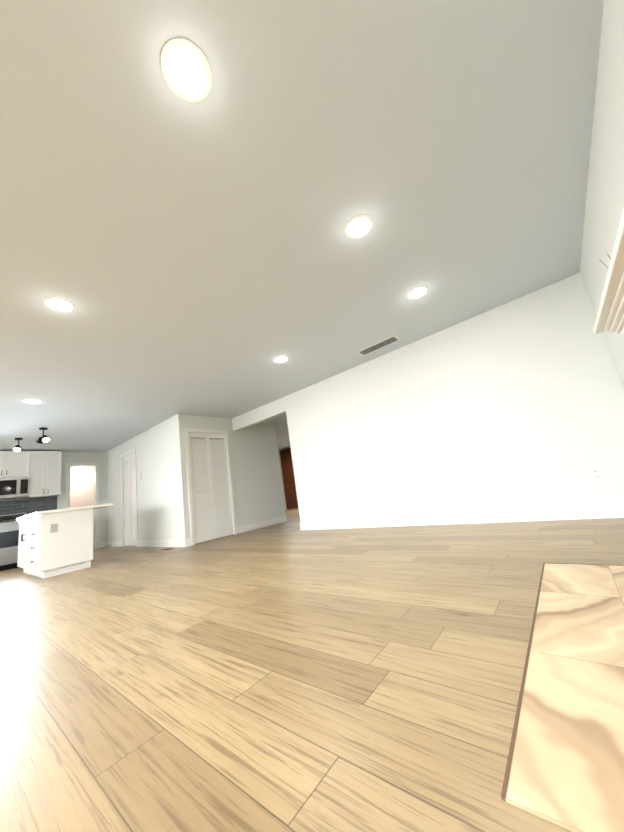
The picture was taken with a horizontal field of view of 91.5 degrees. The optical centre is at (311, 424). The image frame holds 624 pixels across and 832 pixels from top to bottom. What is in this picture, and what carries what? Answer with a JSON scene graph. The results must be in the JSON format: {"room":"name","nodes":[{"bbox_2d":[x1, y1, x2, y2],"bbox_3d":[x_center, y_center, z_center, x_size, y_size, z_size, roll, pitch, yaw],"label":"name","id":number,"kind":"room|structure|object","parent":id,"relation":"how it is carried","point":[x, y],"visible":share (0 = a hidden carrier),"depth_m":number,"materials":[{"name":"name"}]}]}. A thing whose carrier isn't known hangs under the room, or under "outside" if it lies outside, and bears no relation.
{"room":"living room","nodes":[
{"label":"living room","id":0,"kind":"room"},
{"bbox_2d":[0,452,106,541],"bbox_3d":[-7.156,1.751,5.900,0.120,2.440,5.710,-18,-15,37],"label":"wall","id":1,"kind":"structure","parent":0,"point":[82,457],"depth_m":7.77,"materials":[{"name":"white paint"}]},
{"bbox_2d":[0,451,31,477],"bbox_3d":[-6.628,0.882,6.535,0.328,0.569,0.800,-18,-15,37],"label":"upper cabinet","id":2,"kind":"object","parent":1,"relation":"attached to","point":[12,463],"depth_m":6.57,"materials":[{"name":"white wood"}]},
{"bbox_2d":[0,476,29,499],"bbox_3d":[-6.513,1.357,6.398,0.440,0.430,0.796,-18,-15,37],"label":"microwave","id":3,"kind":"object","parent":2,"relation":"attached to","point":[14,487],"visible":1,"depth_m":6.41,"materials":[{"name":"metal"}]},
{"bbox_2d":[0,496,56,514],"bbox_3d":[-6.912,1.825,6.070,0.008,0.455,2.850,-18,-15,37],"label":"tile backsplash","id":4,"kind":"structure","parent":1,"relation":"attached to","point":[26,506],"depth_m":6.79,"materials":[{"name":"grey tile"}]},
{"bbox_2d":[26,451,61,498],"bbox_3d":[-6.185,1.145,6.985,0.328,1.024,0.608,-18,-15,37],"label":"upper cabinet","id":5,"kind":"object","parent":1,"relation":"attached to","point":[42,469],"depth_m":6.90,"materials":[{"name":"white wood"}]},
{"bbox_2d":[66,462,99,548],"bbox_3d":[-5.717,2.038,7.572,0.136,2.150,0.690,-18,-15,37],"label":"door frame","id":6,"kind":"structure","parent":1,"relation":"attached to","point":[96,465],"depth_m":7.68,"materials":[{"name":"white wood"}]},
{"bbox_2d":[100,541,106,547],"bbox_3d":[-5.253,3.029,7.662,0.014,0.135,0.170,-18,-15,37],"label":"baseboard","id":7,"kind":"structure","parent":1,"relation":"attached to","point":[103,544],"depth_m":7.66,"materials":[{"name":"white wood"}]},
{"bbox_2d":[70,466,93,545],"bbox_3d":[-6.686,2.238,8.546,0.050,2.440,2.700,-18,-15,37],"label":"wall","id":8,"kind":"structure","parent":0,"point":[81,486],"depth_m":8.75,"materials":[{"name":"beige paint"}]},
{"bbox_2d":[107,415,181,540],"bbox_3d":[-3.889,1.466,6.857,3.810,2.440,0.120,-18,-15,37],"label":"wall","id":9,"kind":"structure","parent":0,"point":[158,506],"depth_m":6.34,"materials":[{"name":"white paint"}]},
{"bbox_2d":[107,541,121,546],"bbox_3d":[-4.819,2.912,7.414,1.030,0.135,0.014,-18,-15,37],"label":"baseboard","id":10,"kind":"structure","parent":9,"relation":"attached to","point":[114,543],"depth_m":7.39,"materials":[{"name":"white wood"}]},
{"bbox_2d":[123,453,135,545],"bbox_3d":[-4.220,1.734,7.054,0.728,2.072,0.054,-18,-15,37],"label":"door","id":11,"kind":"structure","parent":9,"relation":"in","point":[129,501],"depth_m":7.07,"materials":[{"name":"white wood"}]},
{"bbox_2d":[121,448,137,546],"bbox_3d":[-4.204,1.703,7.087,0.890,2.165,0.136,-18,-15,37],"label":"door frame","id":12,"kind":"structure","parent":9,"relation":"attached to","point":[122,488],"depth_m":7.11,"materials":[{"name":"white wood"}]},
{"bbox_2d":[138,539,185,546],"bbox_3d":[-2.996,2.333,5.956,2.020,0.135,0.014,-18,-15,37],"label":"baseboard","id":13,"kind":"structure","parent":9,"relation":"attached to","point":[164,543],"depth_m":5.85,"materials":[{"name":"white wood"}]},
{"bbox_2d":[175,414,285,544],"bbox_3d":[-1.633,1.074,6.592,0.120,2.440,2.530,-18,-15,37],"label":"wall","id":14,"kind":"structure","parent":0,"point":[257,483],"depth_m":6.72,"materials":[{"name":"white paint"}]},
{"bbox_2d":[185,538,191,546],"bbox_3d":[-2.185,2.093,5.387,0.014,0.135,0.110,-18,-15,37],"label":"baseboard","id":15,"kind":"structure","parent":14,"relation":"attached to","point":[188,542],"depth_m":5.38,"materials":[{"name":"white wood"}]},
{"bbox_2d":[188,433,232,543],"bbox_3d":[-1.998,1.191,6.020,0.054,2.062,0.828,-18,-15,37],"label":"bifold closet door","id":16,"kind":"structure","parent":14,"relation":"in","point":[212,514],"depth_m":6.00,"materials":[{"name":"white wood"}]},
{"bbox_2d":[184,428,237,545],"bbox_3d":[-2.029,1.166,6.047,0.136,2.155,0.990,-18,-15,37],"label":"door frame","id":17,"kind":"structure","parent":14,"relation":"attached to","point":[191,430],"depth_m":6.13,"materials":[{"name":"white wood"}]},
{"bbox_2d":[237,516,286,533],"bbox_3d":[-1.069,2.211,6.736,0.014,0.135,1.440,-18,-15,37],"label":"baseboard","id":18,"kind":"structure","parent":14,"relation":"attached to","point":[257,525],"depth_m":6.67,"materials":[{"name":"white wood"}]},
{"bbox_2d":[232,397,285,430],"bbox_3d":[-1.102,-0.183,6.295,1.650,0.280,0.120,-18,-15,37],"label":"lintel","id":19,"kind":"object","parent":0,"point":[271,410],"visible":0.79,"depth_m":6.19,"materials":[{"name":"white paint"}]},
{"bbox_2d":[278,447,288,505],"bbox_3d":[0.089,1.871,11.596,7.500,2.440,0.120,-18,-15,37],"label":"door frame","id":20,"kind":"structure","parent":0,"point":[282,477],"depth_m":12.57,"materials":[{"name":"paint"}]},
{"bbox_2d":[280,448,297,508],"bbox_3d":[-0.813,2.142,12.175,1.000,2.390,0.098,-18,-15,37],"label":"front door","id":21,"kind":"structure","parent":20,"relation":"in","point":[289,480],"depth_m":12.27,"materials":[{"name":"brown wood"}]},
{"bbox_2d":[0,0,603,451],"bbox_3d":[-2.201,-0.262,6.074,12.150,0.100,12.170,-18,-15,37],"label":"ceiling","id":22,"kind":"structure","parent":0,"point":[208,256],"depth_m":1.83,"materials":[{"name":"white paint"}]},
{"bbox_2d":[13,438,22,451],"bbox_3d":[-5.649,0.394,5.843,0.207,0.270,0.144,-18,-15,37],"label":"ceiling spotlight","id":23,"kind":"object","parent":22,"relation":"attached to","point":[16,448],"visible":1,"depth_m":5.79,"materials":[{"name":"black metal"}]},
{"bbox_2d":[24,399,42,402],"bbox_3d":[-3.930,-0.323,4.290,0.200,0.008,0.200,-18,-15,37],"label":"recessed light","id":24,"kind":"object","parent":22,"relation":"in","point":[33,401],"visible":1,"depth_m":4.27,"materials":[{"name":"white"}]},
{"bbox_2d":[36,427,49,443],"bbox_3d":[-4.859,0.204,5.494,0.314,0.272,0.118,-15,-13,29],"label":"ceiling spotlight","id":25,"kind":"object","parent":22,"relation":"attached to","point":[42,439],"visible":1,"depth_m":5.47,"materials":[{"name":"black metal"}]},
{"bbox_2d":[44,297,74,311],"bbox_3d":[-2.067,-0.979,2.493,0.200,0.008,0.200,-18,-15,37],"label":"recessed light","id":26,"kind":"object","parent":22,"relation":"in","point":[59,304],"visible":1,"depth_m":2.48,"materials":[{"name":"white"}]},
{"bbox_2d":[160,38,211,102],"bbox_3d":[-0.522,-1.466,1.270,0.200,0.008,0.200,-18,-15,37],"label":"recessed light","id":27,"kind":"object","parent":22,"relation":"in","point":[185,68],"visible":1,"depth_m":1.26,"materials":[{"name":"white"}]},
{"bbox_2d":[274,356,287,362],"bbox_3d":[-0.423,-0.879,4.129,0.200,0.008,0.200,-18,-15,37],"label":"recessed light","id":28,"kind":"object","parent":22,"relation":"in","point":[279,359],"visible":1,"depth_m":4.11,"materials":[{"name":"white"}]},
{"bbox_2d":[345,214,372,238],"bbox_3d":[0.335,-1.405,2.168,0.200,0.008,0.200,-18,-15,37],"label":"recessed light","id":29,"kind":"object","parent":22,"relation":"in","point":[358,226],"visible":1,"depth_m":2.16,"materials":[{"name":"white"}]},
{"bbox_2d":[356,335,400,355],"bbox_3d":[0.905,-1.068,4.166,0.580,0.010,0.190,-18,-15,37],"label":"ceiling vent","id":30,"kind":"object","parent":22,"relation":"in","point":[379,345],"visible":1,"depth_m":4.14,"materials":[{"name":"white metal"}]},
{"bbox_2d":[407,286,427,298],"bbox_3d":[1.066,-1.325,3.066,0.200,0.008,0.200,-18,-15,37],"label":"recessed light","id":31,"kind":"object","parent":22,"relation":"in","point":[418,292],"visible":1,"depth_m":3.05,"materials":[{"name":"white"}]},
{"bbox_2d":[0,508,623,831],"bbox_3d":[-1.835,2.198,5.556,12.150,0.100,12.170,-18,-15,37],"label":"floor","id":32,"kind":"structure","parent":0,"point":[288,675],"depth_m":1.17,"materials":[{"name":"brown wood"}]},
{"bbox_2d":[0,513,25,570],"bbox_3d":[-6.241,2.361,6.085,0.690,1.070,0.800,-18,-15,37],"label":"range","id":33,"kind":"object","parent":32,"relation":"on","point":[9,531],"visible":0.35,"depth_m":5.99,"materials":[{"name":"metal"}]},
{"bbox_2d":[16,507,95,577],"bbox_3d":[-4.256,1.933,4.987,1.637,0.880,0.680,-18,-15,37],"label":"kitchen island","id":34,"kind":"object","parent":32,"relation":"on","point":[51,543],"depth_m":4.52,"materials":[{"name":"painted wood"},{"name":"stone countertop"}]},
{"bbox_2d":[20,503,111,518],"bbox_3d":[-4.243,1.497,5.190,1.720,0.042,0.950,-18,-15,37],"label":"island countertop","id":35,"kind":"structure","parent":34,"relation":"on","point":[109,504],"depth_m":4.62,"materials":[{"name":"white stone"}]},
{"bbox_2d":[505,563,623,831],"bbox_3d":[1.205,0.746,1.067,0.700,0.006,1.700,-18,-15,37],"label":"hearth","id":36,"kind":"object","parent":32,"relation":"on","point":[567,768],"depth_m":0.82,"materials":[{"name":"beige stone"}]},
{"bbox_2d":[501,563,623,801],"bbox_3d":[1.204,0.747,1.072,0.708,0.007,1.708,-18,-15,37],"label":"trim","id":37,"kind":"structure","parent":36,"relation":"attached to","point":[506,776],"depth_m":0.86,"materials":[{"name":"brown wood"}]},
{"bbox_2d":[284,273,623,521],"bbox_3d":[1.328,0.142,4.256,4.350,2.440,0.120,-18,-15,37],"label":"wall","id":38,"kind":"structure","parent":0,"point":[518,403],"depth_m":3.67,"materials":[{"name":"white paint"}]},
{"bbox_2d":[300,503,623,529],"bbox_3d":[1.452,1.253,3.970,4.350,0.135,0.014,-18,-15,37],"label":"baseboard","id":39,"kind":"structure","parent":38,"relation":"attached to","point":[599,511],"depth_m":3.51,"materials":[{"name":"white wood"}]},
{"bbox_2d":[590,468,602,479],"bbox_3d":[2.763,0.483,2.954,0.072,0.115,0.009,-18,-15,37],"label":"wall outlet","id":40,"kind":"object","parent":38,"relation":"attached to","point":[596,474],"visible":1,"depth_m":2.95,"materials":[{"name":"white plastic"}]},
{"bbox_2d":[580,0,623,389],"bbox_3d":[0.853,-0.624,0.280,0.120,2.440,6.940,-18,-15,37],"label":"wall","id":41,"kind":"structure","parent":0,"point":[604,206],"depth_m":1.72,"materials":[{"name":"white paint"}]},
{"bbox_3d":[1.435,0.022,0.958,0.129,1.297,1.730,-18,-15,37],"label":"cladding","id":42,"kind":"object","parent":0,"visible":0},
{"bbox_2d":[594,208,623,334],"bbox_3d":[1.294,-0.648,1.134,0.234,0.112,1.940,-18,-15,37],"label":"mantel shelf","id":43,"kind":"object","parent":42,"relation":"on","point":[610,315],"visible":1,"depth_m":1.47,"materials":[{"name":"white wood"}]}
]}

